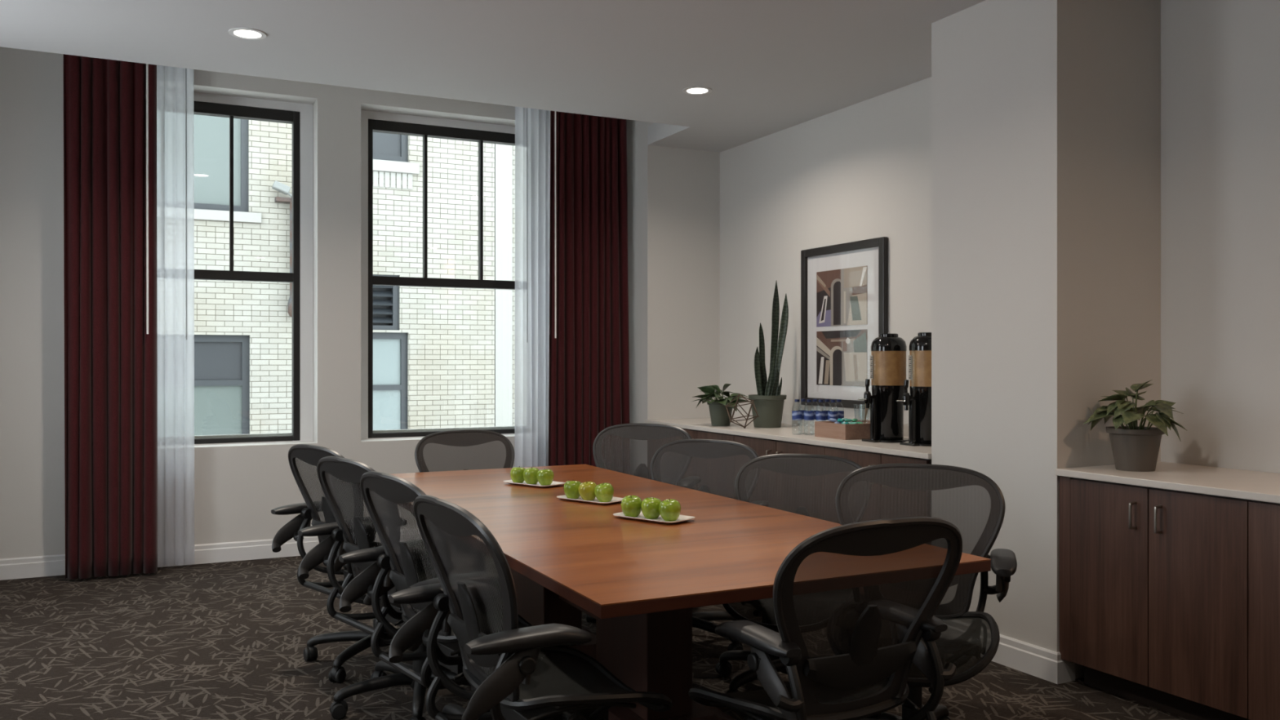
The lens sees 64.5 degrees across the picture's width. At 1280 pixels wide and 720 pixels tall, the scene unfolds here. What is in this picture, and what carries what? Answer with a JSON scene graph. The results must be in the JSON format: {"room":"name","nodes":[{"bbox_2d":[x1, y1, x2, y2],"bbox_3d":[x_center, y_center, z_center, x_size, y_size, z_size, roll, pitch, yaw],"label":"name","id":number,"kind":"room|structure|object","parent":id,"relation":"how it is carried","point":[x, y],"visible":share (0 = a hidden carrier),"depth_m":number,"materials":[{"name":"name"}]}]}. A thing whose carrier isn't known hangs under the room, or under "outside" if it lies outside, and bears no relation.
{"room":"conference room","nodes":[
{"label":"conference room","id":0,"kind":"room"},
{"bbox_2d":[0,46,515,559],"bbox_3d":[-2.144,-0.550,7.246,5.560,4.020,0.345,0,0,-26],"label":"wall","id":1,"kind":"structure","parent":0,"point":[237,487],"depth_m":6.68,"materials":[{"name":"grey paint"}]},
{"bbox_2d":[0,536,319,580],"bbox_3d":[-2.356,1.277,6.941,4.910,0.126,0.016,0,0,-26],"label":"baseboard","id":2,"kind":"structure","parent":1,"relation":"attached to","point":[50,565],"depth_m":6.70,"materials":[{"name":"white paint"}]},
{"bbox_2d":[193,92,313,444],"bbox_3d":[-3.002,-0.617,6.921,1.468,2.383,0.130,0,0,-26],"label":"window","id":3,"kind":"structure","parent":1,"relation":"in","point":[300,116],"depth_m":7.14,"materials":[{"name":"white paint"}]},
{"bbox_2d":[360,110,515,439],"bbox_3d":[-1.421,-0.617,7.700,1.468,2.383,0.130,0,0,-26],"label":"window","id":4,"kind":"structure","parent":1,"relation":"in","point":[371,122],"depth_m":7.47,"materials":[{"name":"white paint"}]},
{"bbox_2d":[0,0,985,152],"bbox_3d":[0.346,-1.690,2.193,5.560,0.140,10.029,0,0,-26],"label":"ceiling","id":5,"kind":"structure","parent":0,"point":[769,67],"depth_m":5.21,"materials":[{"name":"grey paint"}]},
{"bbox_2d":[228,26,266,39],"bbox_3d":[-1.945,-1.617,5.028,0.176,0.006,0.176,0,0,-26],"label":"recessed light","id":6,"kind":"object","parent":5,"relation":"in","point":[249,33],"visible":1,"depth_m":5.02,"materials":[{"name":"white glass"}]},
{"bbox_2d":[682,85,711,94],"bbox_3d":[0.344,-1.617,6.089,0.176,0.006,0.176,0,0,-26],"label":"recessed light","id":7,"kind":"object","parent":5,"relation":"in","point":[697,90],"visible":1,"depth_m":6.08,"materials":[{"name":"white paint"}]},
{"bbox_2d":[0,555,1188,719],"bbox_3d":[0.248,1.400,2.393,5.560,0.120,10.475,0,0,-26],"label":"floor","id":8,"kind":"structure","parent":0,"point":[224,640],"depth_m":4.50,"materials":[{"name":"carpet"}]},
{"bbox_2d":[271,444,414,683],"bbox_3d":[-1.154,0.849,4.500,0.726,0.982,0.679,0,0,-44],"label":"office chair","id":9,"kind":"object","parent":8,"relation":"on","point":[304,459],"visible":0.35,"depth_m":4.47,"materials":[{"name":"grey plastic"}]},
{"bbox_2d":[297,456,471,719],"bbox_3d":[-0.876,0.849,3.937,0.701,0.982,0.682,0,0,-41],"label":"office chair","id":10,"kind":"object","parent":8,"relation":"on","point":[339,477],"visible":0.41,"depth_m":3.86,"materials":[{"name":"grey"}]},
{"bbox_2d":[338,471,572,714],"bbox_3d":[-0.551,0.848,3.378,0.725,0.984,0.678,0,0,-36],"label":"office chair","id":11,"kind":"object","parent":8,"relation":"on","point":[403,557],"visible":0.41,"depth_m":3.31,"materials":[{"name":"grey plastic"}]},
{"bbox_2d":[414,429,514,472],"bbox_3d":[-0.893,0.873,5.628,0.675,0.934,0.679,0,0,-26],"label":"office chair","id":12,"kind":"object","parent":8,"relation":"on","point":[470,449],"visible":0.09,"depth_m":5.84,"materials":[{"name":"grey"}]},
{"bbox_2d":[388,494,672,719],"bbox_3d":[-0.260,0.848,2.768,0.701,0.984,0.682,0,0,-31],"label":"office chair","id":13,"kind":"object","parent":8,"relation":"on","point":[514,673],"visible":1,"depth_m":2.64,"materials":[{"name":"black fabric"}]},
{"bbox_2d":[586,422,692,622],"bbox_3d":[-0.065,0.850,5.466,0.683,0.980,0.713,0,0,16],"label":"office chair","id":14,"kind":"object","parent":8,"relation":"on","point":[630,449],"visible":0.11,"depth_m":5.72,"materials":[{"name":"grey fabric"}]},
{"bbox_2d":[389,464,991,719],"bbox_3d":[-0.205,0.969,4.166,1.285,0.738,3.105,0,0,-26],"label":"conference table","id":15,"kind":"object","parent":8,"relation":"on","point":[642,582],"visible":0.64,"depth_m":3.54,"materials":[{"name":"brown wood"}]},
{"bbox_2d":[503,480,564,487],"bbox_3d":[-0.508,0.592,4.878,0.300,0.012,0.160,0,0,40],"label":"serving plate","id":16,"kind":"object","parent":15,"relation":"on","point":[510,482],"visible":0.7,"depth_m":4.85,"materials":[{"name":"white ceramic"}]},
{"bbox_2d":[510,466,525,483],"bbox_3d":[-0.588,0.556,4.920,0.082,0.083,0.082,0,0,-2],"label":"apple","id":17,"kind":"object","parent":16,"relation":"on","point":[516,473],"visible":0.84,"depth_m":4.89,"materials":[{"name":"green food"}]},
{"bbox_2d":[523,466,538,484],"bbox_3d":[-0.519,0.555,4.869,0.084,0.084,0.082,0,0,-1],"label":"apple","id":18,"kind":"object","parent":16,"relation":"on","point":[529,473],"visible":0.91,"depth_m":4.84,"materials":[{"name":"green food"}]},
{"bbox_2d":[536,468,554,485],"bbox_3d":[-0.451,0.557,4.828,0.082,0.083,0.081,0,0,1],"label":"apple","id":19,"kind":"object","parent":16,"relation":"on","point":[544,477],"visible":0.96,"depth_m":4.80,"materials":[{"name":"green food"}]},
{"bbox_2d":[556,494,622,504],"bbox_3d":[-0.205,0.592,4.319,0.300,0.012,0.160,0,0,40],"label":"serving plate","id":20,"kind":"object","parent":15,"relation":"on","point":[615,500],"visible":0.59,"depth_m":4.28,"materials":[{"name":"white ceramic"}]},
{"bbox_2d":[563,480,581,498],"bbox_3d":[-0.287,0.556,4.362,0.083,0.083,0.082,0,0,-8],"label":"apple","id":21,"kind":"object","parent":20,"relation":"on","point":[571,487],"visible":0.88,"depth_m":4.33,"materials":[{"name":"green food"}]},
{"bbox_2d":[577,481,596,500],"bbox_3d":[-0.221,0.556,4.308,0.083,0.084,0.082,0,0,3],"label":"apple","id":22,"kind":"object","parent":20,"relation":"on","point":[586,490],"visible":0.89,"depth_m":4.28,"materials":[{"name":"green food"}]},
{"bbox_2d":[594,482,613,502],"bbox_3d":[-0.151,0.557,4.263,0.082,0.084,0.083,0,0,-4],"label":"apple","id":23,"kind":"object","parent":20,"relation":"on","point":[604,492],"visible":0.95,"depth_m":4.24,"materials":[{"name":"green food"}]},
{"bbox_2d":[613,511,694,524],"bbox_3d":[0.051,0.592,3.821,0.300,0.012,0.160,0,0,40],"label":"serving plate","id":24,"kind":"object","parent":15,"relation":"on","point":[682,517],"visible":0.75,"depth_m":3.79,"materials":[{"name":"white ceramic"}]},
{"bbox_2d":[621,495,642,517],"bbox_3d":[-0.031,0.556,3.852,0.084,0.086,0.085,0,0,17],"label":"apple","id":25,"kind":"object","parent":24,"relation":"on","point":[630,504],"visible":0.92,"depth_m":3.82,"materials":[{"name":"green food"}]},
{"bbox_2d":[640,497,662,519],"bbox_3d":[0.045,0.556,3.812,0.083,0.084,0.083,0,0,-4],"label":"apple","id":26,"kind":"object","parent":24,"relation":"on","point":[650,505],"visible":0.91,"depth_m":3.78,"materials":[{"name":"green food"}]},
{"bbox_2d":[658,498,680,520],"bbox_3d":[0.110,0.556,3.763,0.083,0.084,0.081,0,0,-8],"label":"apple","id":27,"kind":"object","parent":24,"relation":"on","point":[669,509],"visible":1,"depth_m":3.73,"materials":[{"name":"green food"}]},
{"bbox_2d":[650,439,759,650],"bbox_3d":[0.207,0.869,4.814,0.673,0.942,0.731,0,0,26],"label":"office chair","id":28,"kind":"object","parent":8,"relation":"on","point":[712,466],"visible":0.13,"depth_m":5.04,"materials":[{"name":"grey fabric"}]},
{"bbox_2d":[682,428,737,441],"bbox_3d":[0.660,0.910,7.081,0.669,0.860,0.958,0,0,-26],"label":"base cabinet","id":29,"kind":"object","parent":8,"relation":"on","point":[695,434],"visible":0.07,"depth_m":6.82,"materials":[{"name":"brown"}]},
{"bbox_2d":[733,435,827,457],"bbox_3d":[1.084,0.910,6.220,0.669,0.860,0.958,0,0,-26],"label":"base cabinet","id":30,"kind":"object","parent":8,"relation":"on","point":[762,446],"visible":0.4,"depth_m":6.09,"materials":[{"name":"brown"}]},
{"bbox_2d":[715,453,862,693],"bbox_3d":[0.626,0.875,4.162,0.677,0.930,0.674,0,0,18],"label":"office chair","id":31,"kind":"object","parent":8,"relation":"on","point":[802,484],"visible":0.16,"depth_m":4.37,"materials":[{"name":"grey fabric"}]},
{"bbox_2d":[688,516,962,719],"bbox_3d":[0.472,0.863,2.769,0.652,0.954,0.685,0,0,-28],"label":"office chair","id":32,"kind":"object","parent":8,"relation":"on","point":[854,604],"visible":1,"depth_m":2.53,"materials":[{"name":"grey plastic"}]},
{"bbox_2d":[824,446,931,467],"bbox_3d":[1.477,0.910,5.421,0.669,0.860,0.818,0,0,-26],"label":"base cabinet","id":33,"kind":"object","parent":8,"relation":"on","point":[864,459],"visible":0.14,"depth_m":5.30,"materials":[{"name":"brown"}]},
{"bbox_2d":[644,417,931,459],"bbox_3d":[1.004,0.464,6.399,0.658,0.028,3.064,0,0,-26],"label":"countertop","id":34,"kind":"structure","parent":33,"relation":"on","point":[785,433],"depth_m":6.11,"materials":[{"name":"grey stone"}]},
{"bbox_2d":[692,383,749,426],"bbox_3d":[0.550,0.306,6.949,0.397,0.287,0.424,0,0,-26],"label":"pothos","id":35,"kind":"object","parent":34,"relation":"on","point":[719,416],"visible":0.91,"depth_m":6.90,"materials":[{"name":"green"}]},
{"bbox_2d":[724,393,759,428],"bbox_3d":[0.669,0.336,6.662,0.189,0.228,0.201,0,0,-26],"label":"ball","id":36,"kind":"object","parent":34,"relation":"on","point":[739,394],"visible":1,"depth_m":6.65,"materials":[{"name":"brown metal"}]},
{"bbox_2d":[748,281,788,427],"bbox_3d":[0.853,-0.043,6.797,0.255,0.985,0.255,0,0,-26],"label":"snake plant","id":37,"kind":"object","parent":34,"relation":"on","point":[768,402],"visible":1,"depth_m":6.77,"materials":[{"name":"green plant"}]},
{"bbox_2d":[791,399,802,434],"bbox_3d":[0.950,0.344,6.137,0.062,0.213,0.061,0,0,-26],"label":"water bottle","id":38,"kind":"object","parent":34,"relation":"on","point":[796,415],"visible":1,"depth_m":6.12,"materials":[{"name":"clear plastic"}]},
{"bbox_2d":[800,399,806,433],"bbox_3d":[0.998,0.344,6.199,0.061,0.213,0.062,0,0,7],"label":"water bottle","id":39,"kind":"object","parent":34,"relation":"on","point":[802,400],"visible":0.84,"depth_m":6.19,"materials":[{"name":"clear plastic"}]},
{"bbox_2d":[804,399,813,435],"bbox_3d":[1.018,0.344,6.112,0.061,0.213,0.062,0,0,-11],"label":"water bottle","id":40,"kind":"object","parent":34,"relation":"on","point":[808,415],"visible":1,"depth_m":6.09,"materials":[{"name":"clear plastic"}]},
{"bbox_2d":[809,399,820,434],"bbox_3d":[1.065,0.344,6.175,0.062,0.213,0.061,0,0,22],"label":"water bottle","id":41,"kind":"object","parent":34,"relation":"on","point":[814,400],"visible":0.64,"depth_m":6.15,"materials":[{"name":"clear plastic"}]},
{"bbox_2d":[815,399,826,421],"bbox_3d":[1.086,0.344,6.088,0.062,0.213,0.061,0,0,5],"label":"water bottle","id":42,"kind":"object","parent":34,"relation":"on","point":[820,415],"visible":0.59,"depth_m":6.06,"materials":[{"name":"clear plastic"}]},
{"bbox_2d":[822,399,831,420],"bbox_3d":[1.133,0.344,6.150,0.061,0.213,0.062,0,0,37],"label":"water bottle","id":43,"kind":"object","parent":34,"relation":"on","point":[825,400],"visible":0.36,"depth_m":6.14,"materials":[{"name":"clear plastic"}]},
{"bbox_2d":[827,400,838,420],"bbox_3d":[1.154,0.344,6.063,0.061,0.213,0.062,0,0,20],"label":"water bottle","id":44,"kind":"object","parent":34,"relation":"on","point":[834,415],"visible":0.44,"depth_m":6.04,"materials":[{"name":"clear plastic"}]},
{"bbox_2d":[833,399,844,418],"bbox_3d":[1.201,0.344,6.126,0.061,0.213,0.062,0,0,-37],"label":"water bottle","id":45,"kind":"object","parent":34,"relation":"on","point":[841,413],"visible":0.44,"depth_m":6.10,"materials":[{"name":"clear plastic"}]},
{"bbox_2d":[814,419,870,439],"bbox_3d":[1.258,0.406,5.921,0.370,0.088,0.290,0,0,-26],"label":"wooden box","id":46,"kind":"object","parent":34,"relation":"on","point":[829,429],"visible":0.7,"depth_m":5.77,"materials":[{"name":"brown wood"}]},
{"bbox_2d":[828,417,837,422],"bbox_3d":[1.115,0.347,5.861,0.048,0.020,0.026,0,0,33],"label":"bag","id":47,"kind":"object","parent":46,"relation":"on","point":[832,420],"visible":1,"depth_m":5.85,"materials":[{"name":"blue"}]},
{"bbox_2d":[844,418,852,422],"bbox_3d":[1.194,0.347,5.817,0.048,0.020,0.026,0,0,-17],"label":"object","id":48,"kind":"object","parent":46,"relation":"on","point":[846,420],"visible":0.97,"depth_m":5.81,"materials":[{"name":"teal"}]},
{"bbox_2d":[857,333,908,442],"bbox_3d":[1.351,0.151,5.627,0.316,0.597,0.243,0,0,-26],"label":"urn","id":49,"kind":"object","parent":34,"relation":"on","point":[888,351],"visible":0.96,"depth_m":5.57,"materials":[{"name":"black plastic"},{"name":"brown paper label"},{"name":"clear plastic"}]},
{"bbox_2d":[857,378,877,408],"bbox_3d":[1.265,0.184,5.584,0.125,0.161,0.068,0,0,-26],"label":"faucet","id":50,"kind":"object","parent":49,"relation":"on","point":[868,398],"depth_m":5.58,"materials":[{"name":"black plastic"}]},
{"bbox_2d":[896,332,931,446],"bbox_3d":[1.501,0.151,5.389,0.316,0.597,0.243,0,0,-26],"label":"urn","id":51,"kind":"object","parent":34,"relation":"on","point":[918,403],"visible":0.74,"depth_m":5.33,"materials":[{"name":"black metal"}]},
{"bbox_2d":[896,379,916,410],"bbox_3d":[1.416,0.184,5.346,0.125,0.161,0.068,0,0,-26],"label":"faucet","id":52,"kind":"object","parent":51,"relation":"on","point":[909,402],"depth_m":5.34,"materials":[{"name":"black"}]},
{"bbox_2d":[835,463,1017,719],"bbox_3d":[0.926,0.859,3.398,0.678,0.962,0.712,0,0,19],"label":"office chair","id":53,"kind":"object","parent":8,"relation":"on","point":[971,500],"visible":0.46,"depth_m":3.56,"materials":[{"name":"grey"}]},
{"bbox_2d":[931,0,1160,679],"bbox_3d":[1.856,-0.140,4.691,0.643,2.960,0.745,0,0,-26],"label":"wall pier","id":54,"kind":"object","parent":8,"relation":"on","point":[1046,114],"visible":0.75,"depth_m":4.40,"materials":[{"name":"grey paint"}]},
{"bbox_2d":[991,634,1075,684],"bbox_3d":[1.603,1.277,4.559,0.104,0.126,0.763,0,0,-26],"label":"baseboard","id":55,"kind":"object","parent":54,"relation":"attached to","point":[1042,663],"visible":0.43,"depth_m":4.30,"materials":[{"name":"white paint"}]},
{"bbox_2d":[1059,475,1252,719],"bbox_3d":[2.184,0.910,3.987,0.669,0.860,0.801,0,0,-26],"label":"base cabinet","id":56,"kind":"object","parent":8,"relation":"on","point":[1159,577],"depth_m":3.81,"materials":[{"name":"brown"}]},
{"bbox_2d":[1248,500,1279,719],"bbox_3d":[2.529,0.910,3.287,0.669,0.860,0.758,0,0,-26],"label":"base cabinet","id":57,"kind":"object","parent":8,"relation":"on","point":[1264,517],"visible":0.98,"depth_m":3.45,"materials":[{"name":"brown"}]},
{"bbox_2d":[1054,462,1279,503],"bbox_3d":[2.392,0.464,3.582,0.658,0.028,1.712,0,0,-26],"label":"countertop","id":58,"kind":"structure","parent":57,"relation":"on","point":[1258,486],"depth_m":3.89,"materials":[{"name":"grey stone"}]},
{"bbox_2d":[1083,379,1187,471],"bbox_3d":[2.024,0.266,4.144,0.368,0.369,0.376,0,0,-26],"label":"potted plant","id":59,"kind":"object","parent":58,"relation":"on","point":[1135,448],"visible":1,"depth_m":4.09,"materials":[{"name":"leaf"},{"name":"soil"},{"name":"ceramic"}]},
{"bbox_2d":[626,119,719,423],"bbox_3d":[0.242,-0.340,7.981,0.630,3.360,0.445,0,0,-26],"label":"wall","id":60,"kind":"structure","parent":0,"point":[673,193],"depth_m":7.78,"materials":[{"name":"grey paint"}]},
{"bbox_2d":[706,400,732,426],"bbox_3d":[0.555,0.367,6.962,0.190,0.165,0.190,0,0,-26],"label":"pot","id":61,"kind":"object","parent":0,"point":[719,416],"depth_m":6.90,"materials":[{"name":"green ceramic"}]},
{"bbox_2d":[720,0,1279,473],"bbox_3d":[2.831,-0.350,3.611,0.150,3.620,10.575,0,0,-26],"label":"wall","id":62,"kind":"structure","parent":0,"point":[861,171],"depth_m":4.43,"materials":[{"name":"grey paint"}]},
{"bbox_2d":[800,236,888,409],"bbox_3d":[1.296,-0.220,6.514,0.035,1.050,0.860,0,0,-26],"label":"framed picture","id":63,"kind":"object","parent":62,"relation":"attached to","point":[844,286],"visible":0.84,"depth_m":6.51,"materials":[{"name":"black"}]},
{"bbox_2d":[816,328,867,386],"bbox_3d":[1.292,-0.013,6.526,0.004,0.355,0.525,0,0,-26],"label":"photograph","id":64,"kind":"object","parent":63,"relation":"attached to","point":[842,354],"depth_m":6.51,"materials":[{"name":"multicoloured paper"}]},
{"bbox_2d":[816,265,867,327],"bbox_3d":[1.292,-0.403,6.526,0.004,0.365,0.525,0,0,-26],"label":"photograph","id":65,"kind":"object","parent":63,"relation":"attached to","point":[842,291],"depth_m":6.51,"materials":[{"name":"multicoloured paper"}]},
{"bbox_2d":[1106,426,1164,471],"bbox_3d":[2.028,0.364,4.154,0.220,0.172,0.220,0,0,-26],"label":"pot","id":66,"kind":"object","parent":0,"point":[1135,448],"depth_m":4.08,"materials":[{"name":"grey ceramic"}]},
{"bbox_3d":[-2.008,-1.950,6.449,5.100,0.380,1.205,0,0,-26],"label":"ceiling","id":67,"kind":"structure","parent":0,"visible":0},
{"bbox_3d":[-1.813,-2.005,7.016,3.850,0.030,0.190,0,0,-26],"label":"track","id":68,"kind":"object","parent":67,"relation":"attached to","visible":0},
{"bbox_2d":[63,53,157,579],"bbox_3d":[-3.250,-0.319,6.236,0.515,3.282,0.111,0,0,-26],"label":"drape","id":69,"kind":"object","parent":68,"relation":"hanging from","point":[111,360],"visible":0.92,"depth_m":6.22,"materials":[{"name":"red fabric"}]},
{"bbox_2d":[146,63,148,333],"bbox_3d":[-3.038,-1.070,6.257,0.014,1.820,0.012,0,0,-26],"label":"wand","id":70,"kind":"object","parent":68,"relation":"hanging from","point":[147,64],"visible":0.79,"depth_m":6.25,"materials":[{"name":"white plastic"}]},
{"bbox_2d":[156,65,194,567],"bbox_3d":[-2.990,-0.331,6.516,0.236,3.298,0.066,0,0,-26],"label":"sheer curtain","id":71,"kind":"object","parent":68,"relation":"hanging from","point":[175,353],"visible":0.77,"depth_m":6.51,"materials":[{"name":"white fabric"}]},
{"bbox_2d":[185,68,186,339],"bbox_3d":[-2.909,-1.055,6.504,0.010,1.850,0.008,0,0,-26],"label":"wand","id":72,"kind":"object","parent":68,"relation":"hanging from","point":[185,68],"visible":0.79,"depth_m":6.50,"materials":[{"name":"grey plastic"}]},
{"bbox_2d":[526,107,528,342],"bbox_3d":[-0.837,-1.055,7.525,0.010,1.850,0.008,0,0,-26],"label":"wand","id":73,"kind":"object","parent":68,"relation":"hanging from","point":[526,108],"visible":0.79,"depth_m":7.52,"materials":[{"name":"grey plastic"}]},
{"bbox_2d":[514,106,550,467],"bbox_3d":[-0.793,-0.331,7.597,0.300,3.298,0.069,0,0,-26],"label":"sheer curtain","id":74,"kind":"object","parent":68,"relation":"hanging from","point":[531,357],"visible":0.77,"depth_m":7.59,"materials":[{"name":"white fabric"}]},
{"bbox_2d":[554,111,556,337],"bbox_3d":[-0.620,-1.070,7.448,0.014,1.820,0.012,0,0,-26],"label":"wand","id":75,"kind":"object","parent":68,"relation":"hanging from","point":[554,111],"visible":0.79,"depth_m":7.44,"materials":[{"name":"white plastic"}]},
{"bbox_2d":[548,111,629,466],"bbox_3d":[-0.384,-0.319,7.647,0.663,3.282,0.101,0,0,-26],"label":"drape","id":76,"kind":"object","parent":68,"relation":"hanging from","point":[588,375],"visible":0.69,"depth_m":7.62,"materials":[{"name":"red fabric"}]},
{"label":"outside","id":77,"kind":"structure","parent":0,"visible":0},
{"bbox_2d":[193,114,515,435],"bbox_3d":[-3.738,-0.160,13.242,23.000,15.000,0.540,0,0,-26],"label":"brick building","id":78,"kind":"structure","parent":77,"point":[443,357],"depth_m":13.28,"materials":[{"name":"white brick"}]},
{"bbox_2d":[271,180,292,197],"bbox_3d":[-4.403,-2.105,12.542,0.276,0.177,0.214,0,0,-26],"label":"security camera","id":79,"kind":"object","parent":78,"relation":"attached to","point":[282,188],"visible":0.9,"depth_m":12.44,"materials":[{"name":"grey"}]},
{"bbox_2d":[275,196,292,316],"bbox_3d":[-4.354,-1.275,12.580,0.310,1.470,0.183,0,0,-26],"label":"drain pipe","id":80,"kind":"object","parent":78,"relation":"attached to","point":[277,199],"visible":0.37,"depth_m":12.55,"materials":[{"name":"grey metal"}]},
{"bbox_2d":[373,274,399,329],"bbox_3d":[-3.564,-0.750,13.171,0.850,0.720,0.100,0,0,-26],"label":"vent","id":81,"kind":"object","parent":78,"relation":"attached to","point":[394,293],"depth_m":13.28,"materials":[{"name":"black metal"}]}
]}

